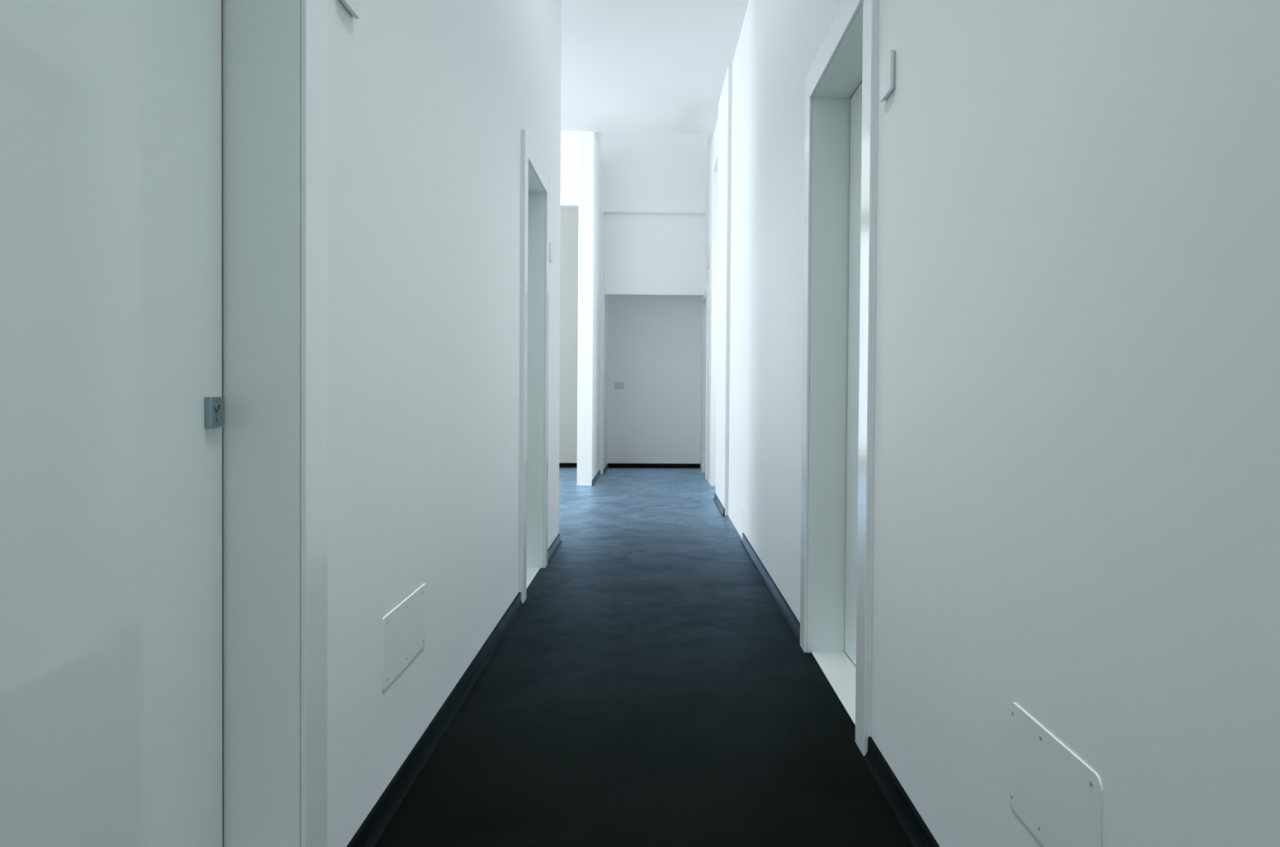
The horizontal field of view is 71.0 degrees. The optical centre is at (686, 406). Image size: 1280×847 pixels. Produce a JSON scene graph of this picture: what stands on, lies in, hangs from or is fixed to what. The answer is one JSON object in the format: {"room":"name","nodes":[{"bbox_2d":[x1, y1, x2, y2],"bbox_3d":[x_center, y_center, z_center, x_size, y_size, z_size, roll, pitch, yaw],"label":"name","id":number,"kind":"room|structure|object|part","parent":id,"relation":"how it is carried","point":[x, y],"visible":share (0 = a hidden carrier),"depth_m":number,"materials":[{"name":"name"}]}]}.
{"room":"corridor","nodes":[
{"label":"corridor","id":0,"kind":"room"},
{"bbox_2d":[327,0,561,846],"bbox_3d":[-2.737,-0.984,0.758,4.171,3.900,10.145,0,1,-2],"label":"wall","id":1,"kind":"structure","parent":0,"point":[430,102],"depth_m":2.44,"materials":[{"name":"white paint"}]},
{"bbox_2d":[0,0,328,846],"bbox_3d":[-0.759,-0.135,1.125,0.220,2.220,1.078,0,1,-2],"label":"door","id":2,"kind":"structure","parent":1,"relation":"in","point":[164,163],"depth_m":1.36,"materials":[{"name":"white paint"}]},
{"bbox_3d":[-0.799,0.009,1.517,0.011,0.051,0.047,0,1,-2],"label":"lock plate","id":3,"kind":"part","parent":2,"relation":"part of","materials":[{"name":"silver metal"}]},
{"bbox_3d":[-0.677,-0.102,1.616,0.020,2.140,0.105,0,1,-2],"label":"casing","id":4,"kind":"part","parent":2,"relation":"part of","materials":[{"name":"white paint"}]},
{"bbox_2d":[338,0,359,18],"bbox_3d":[-0.681,-0.851,1.800,0.014,0.102,0.102,0,1,-2],"label":"wall plate","id":5,"kind":"object","parent":1,"relation":"attached to","point":[352,6],"visible":1,"depth_m":1.82,"materials":[{"name":"grey plastic"}]},
{"bbox_2d":[382,583,426,691],"bbox_3d":[-0.713,0.575,2.276,0.004,0.171,0.383,0,1,-2],"label":"junction cover","id":6,"kind":"object","parent":1,"relation":"attached to","point":[404,627],"visible":1,"depth_m":2.25,"materials":[{"name":"white plastic"}]},
{"bbox_2d":[346,533,562,846],"bbox_3d":[-0.659,0.951,0.966,0.023,0.056,9.945,0,1,-2],"label":"baseboard","id":7,"kind":"structure","parent":1,"relation":"attached to","point":[374,825],"depth_m":2.48,"materials":[{"name":"plastic"}]},
{"bbox_2d":[519,128,549,603],"bbox_3d":[-0.885,-0.191,4.647,0.220,2.212,0.954,0,1,-2],"label":"door","id":8,"kind":"structure","parent":1,"relation":"in","point":[535,180],"depth_m":5.01,"materials":[{"name":"white paint"}]},
{"bbox_3d":[-0.770,-0.143,4.227,0.020,2.132,0.105,0,1,-2],"label":"casing","id":9,"kind":"part","parent":8,"relation":"part of","materials":[{"name":"white paint"}]},
{"bbox_3d":[-0.777,-1.244,4.633,0.020,0.105,0.954,0,1,-2],"label":"head casing","id":10,"kind":"part","parent":8,"relation":"part of","materials":[{"name":"white paint"}]},
{"bbox_3d":[-0.800,-0.158,5.075,0.020,2.132,0.105,0,1,-2],"label":"casing","id":11,"kind":"part","parent":8,"relation":"part of","materials":[{"name":"white paint"}]},
{"bbox_2d":[549,242,552,262],"bbox_3d":[-0.806,-0.910,5.290,0.014,0.102,0.102,0,1,-2],"label":"wall plate","id":12,"kind":"object","parent":1,"relation":"attached to","point":[550,244],"visible":0.72,"depth_m":5.28,"materials":[{"name":"grey plastic"}]},
{"bbox_2d":[577,131,600,485],"bbox_3d":[-1.108,-1.046,10.531,0.157,3.720,2.240,0,1,-2],"label":"wall pillar","id":13,"kind":"structure","parent":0,"point":[589,161],"depth_m":9.43,"materials":[{"name":"white paint"}]},
{"bbox_2d":[591,470,600,485],"bbox_3d":[-1.014,0.795,10.074,0.023,0.056,1.258,0,1,-2],"label":"baseboard","id":14,"kind":"structure","parent":13,"relation":"attached to","point":[597,475],"depth_m":9.96,"materials":[{"name":"plastic"}]},
{"bbox_2d":[559,131,713,463],"bbox_3d":[-1.609,-2.011,11.767,7.200,5.600,0.300,0,1,-2],"label":"wall","id":15,"kind":"structure","parent":0,"point":[655,342],"depth_m":11.68,"materials":[{"name":"white paint"}]},
{"bbox_2d":[559,462,577,467],"bbox_3d":[-1.542,0.764,11.676,0.605,0.056,0.023,0,1,-2],"label":"baseboard","id":16,"kind":"structure","parent":15,"relation":"attached to","point":[561,464],"depth_m":11.68,"materials":[{"name":"plastic"}]},
{"bbox_2d":[560,204,578,208],"bbox_3d":[-3.048,-3.582,11.624,3.692,1.975,0.150,0,1,-2],"label":"trim","id":17,"kind":"structure","parent":15,"relation":"in","point":[562,206],"depth_m":11.71,"materials":[{"name":"white"}]},
{"bbox_3d":[-3.054,-2.603,11.610,3.692,0.017,0.090,0,1,-2],"label":"sill","id":18,"kind":"part","parent":17,"relation":"part of","materials":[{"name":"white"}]},
{"bbox_3d":[-3.050,-3.583,11.669,3.692,1.975,0.060,0,1,-2],"label":"frame","id":19,"kind":"part","parent":17,"relation":"part of","materials":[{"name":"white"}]},
{"bbox_2d":[613,382,623,389],"bbox_3d":[-0.885,-0.271,11.667,0.126,0.088,0.012,0,1,-2],"label":"light switch","id":20,"kind":"object","parent":15,"relation":"attached to","point":[616,385],"visible":1,"depth_m":11.66,"materials":[{"name":"white plastic"}]},
{"bbox_2d":[373,467,913,846],"bbox_3d":[-1.447,0.999,3.868,7.800,0.150,16.400,0,1,-2],"label":"floor","id":21,"kind":"structure","parent":0,"point":[647,687],"depth_m":2.77,"materials":[{"name":"plastic"}]},
{"bbox_2d":[601,214,706,474],"bbox_3d":[-0.417,-1.992,11.205,1.258,5.600,0.910,0,1,-2],"label":"wall","id":22,"kind":"structure","parent":0,"point":[643,255],"depth_m":10.76,"materials":[{"name":"white paint"}]},
{"bbox_2d":[603,463,700,474],"bbox_3d":[-0.415,0.779,11.252,1.212,0.056,0.910,0,1,-2],"label":"baseboard","id":23,"kind":"structure","parent":22,"relation":"attached to","point":[608,465],"depth_m":11.70,"materials":[{"name":"plastic"}]},
{"bbox_2d":[600,132,706,213],"bbox_3d":[-0.388,-3.551,10.699,1.258,2.465,0.050,0,1,-2],"label":"wall recess header","id":24,"kind":"structure","parent":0,"point":[641,172],"depth_m":10.69,"materials":[{"name":"white paint"}]},
{"bbox_2d":[599,211,603,474],"bbox_3d":[-1.024,-0.755,10.687,0.026,3.135,0.021,0,1,-2],"label":"trim","id":25,"kind":"structure","parent":24,"relation":"attached to","point":[602,212],"depth_m":10.68,"materials":[{"name":"white paint"}]},
{"bbox_2d":[603,211,706,214],"bbox_3d":[-0.385,-2.305,10.719,1.232,0.026,0.052,0,1,-2],"label":"trim","id":26,"kind":"structure","parent":24,"relation":"attached to","point":[604,212],"depth_m":10.71,"materials":[{"name":"white paint"}]},
{"bbox_2d":[560,0,749,133],"bbox_3d":[-1.272,-2.600,2.492,7.600,0.770,13.760,0,1,-2],"label":"ceiling","id":27,"kind":"structure","parent":0,"point":[642,66],"depth_m":7.14,"materials":[{"name":"white paint"}]},
{"bbox_2d":[700,0,1279,846],"bbox_3d":[1.357,-1.004,3.784,1.830,3.900,15.900,0,1,-2],"label":"wall","id":28,"kind":"structure","parent":0,"point":[1077,466],"depth_m":1.36,"materials":[{"name":"white paint"}]},
{"bbox_2d":[701,285,708,479],"bbox_3d":[0.309,-0.280,10.665,0.220,2.205,0.950,0,1,-2],"label":"door","id":29,"kind":"structure","parent":28,"relation":"in","point":[705,298],"depth_m":11.02,"materials":[{"name":"white paint"}]},
{"bbox_3d":[0.194,-0.248,11.084,0.020,2.125,0.105,0,1,-2],"label":"casing","id":30,"kind":"part","parent":29,"relation":"part of","materials":[{"name":"white paint"}]},
{"bbox_3d":[0.217,-1.330,10.643,0.020,0.105,0.950,0,1,-2],"label":"head casing","id":31,"kind":"part","parent":29,"relation":"part of","materials":[{"name":"white paint"}]},
{"bbox_3d":[0.224,-0.233,10.240,0.020,2.125,0.105,0,1,-2],"label":"casing","id":32,"kind":"part","parent":29,"relation":"part of","materials":[{"name":"white paint"}]},
{"bbox_2d":[706,255,708,269],"bbox_3d":[0.239,-1.640,10.188,0.014,0.145,0.100,0,1,-2],"label":"wall plate","id":33,"kind":"object","parent":28,"relation":"attached to","point":[708,255],"visible":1,"depth_m":10.19,"materials":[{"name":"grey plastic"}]},
{"bbox_2d":[712,493,724,515],"bbox_3d":[0.273,0.843,7.800,0.023,0.056,1.140,0,1,-2],"label":"baseboard","id":34,"kind":"structure","parent":28,"relation":"attached to","point":[716,500],"depth_m":7.68,"materials":[{"name":"plastic"}]},
{"bbox_2d":[728,488,743,538],"bbox_3d":[0.357,0.779,6.612,0.002,0.225,1.238,0,1,-2],"label":"trim","id":35,"kind":"structure","parent":28,"relation":"attached to","point":[735,510],"depth_m":6.55,"materials":[{"name":"white paint"}]},
{"bbox_2d":[800,0,879,756],"bbox_3d":[0.584,-0.160,2.988,0.220,2.227,1.085,0,1,-2],"label":"door","id":36,"kind":"structure","parent":28,"relation":"in","point":[842,81],"depth_m":3.41,"materials":[{"name":"white paint"}]},
{"bbox_3d":[0.466,-0.129,3.475,0.020,2.147,0.105,0,1,-2],"label":"casing","id":37,"kind":"part","parent":36,"relation":"part of","materials":[{"name":"white paint"}]},
{"bbox_3d":[0.492,-1.221,2.966,0.020,0.105,1.085,0,1,-2],"label":"head casing","id":38,"kind":"part","parent":36,"relation":"part of","materials":[{"name":"white paint"}]},
{"bbox_3d":[0.501,-0.112,2.495,0.020,2.147,0.105,0,1,-2],"label":"casing","id":39,"kind":"part","parent":36,"relation":"part of","materials":[{"name":"white paint"}]},
{"bbox_2d":[740,533,939,846],"bbox_3d":[0.545,0.959,1.017,0.023,0.056,9.960,0,1,-2],"label":"baseboard","id":40,"kind":"structure","parent":28,"relation":"attached to","point":[914,827],"depth_m":2.27,"materials":[{"name":"plastic"}]},
{"bbox_2d":[880,48,895,102],"bbox_3d":[0.516,-0.850,2.303,0.014,0.102,0.102,0,1,-2],"label":"wall plate","id":41,"kind":"object","parent":28,"relation":"attached to","point":[887,82],"visible":1,"depth_m":2.28,"materials":[{"name":"grey plastic"}]},
{"bbox_2d":[1008,702,1103,846],"bbox_3d":[0.546,0.582,1.347,0.004,0.178,0.308,0,1,-2],"label":"junction cover","id":42,"kind":"object","parent":28,"relation":"attached to","point":[1057,796],"visible":1,"depth_m":1.34,"materials":[{"name":"white"}]}
]}

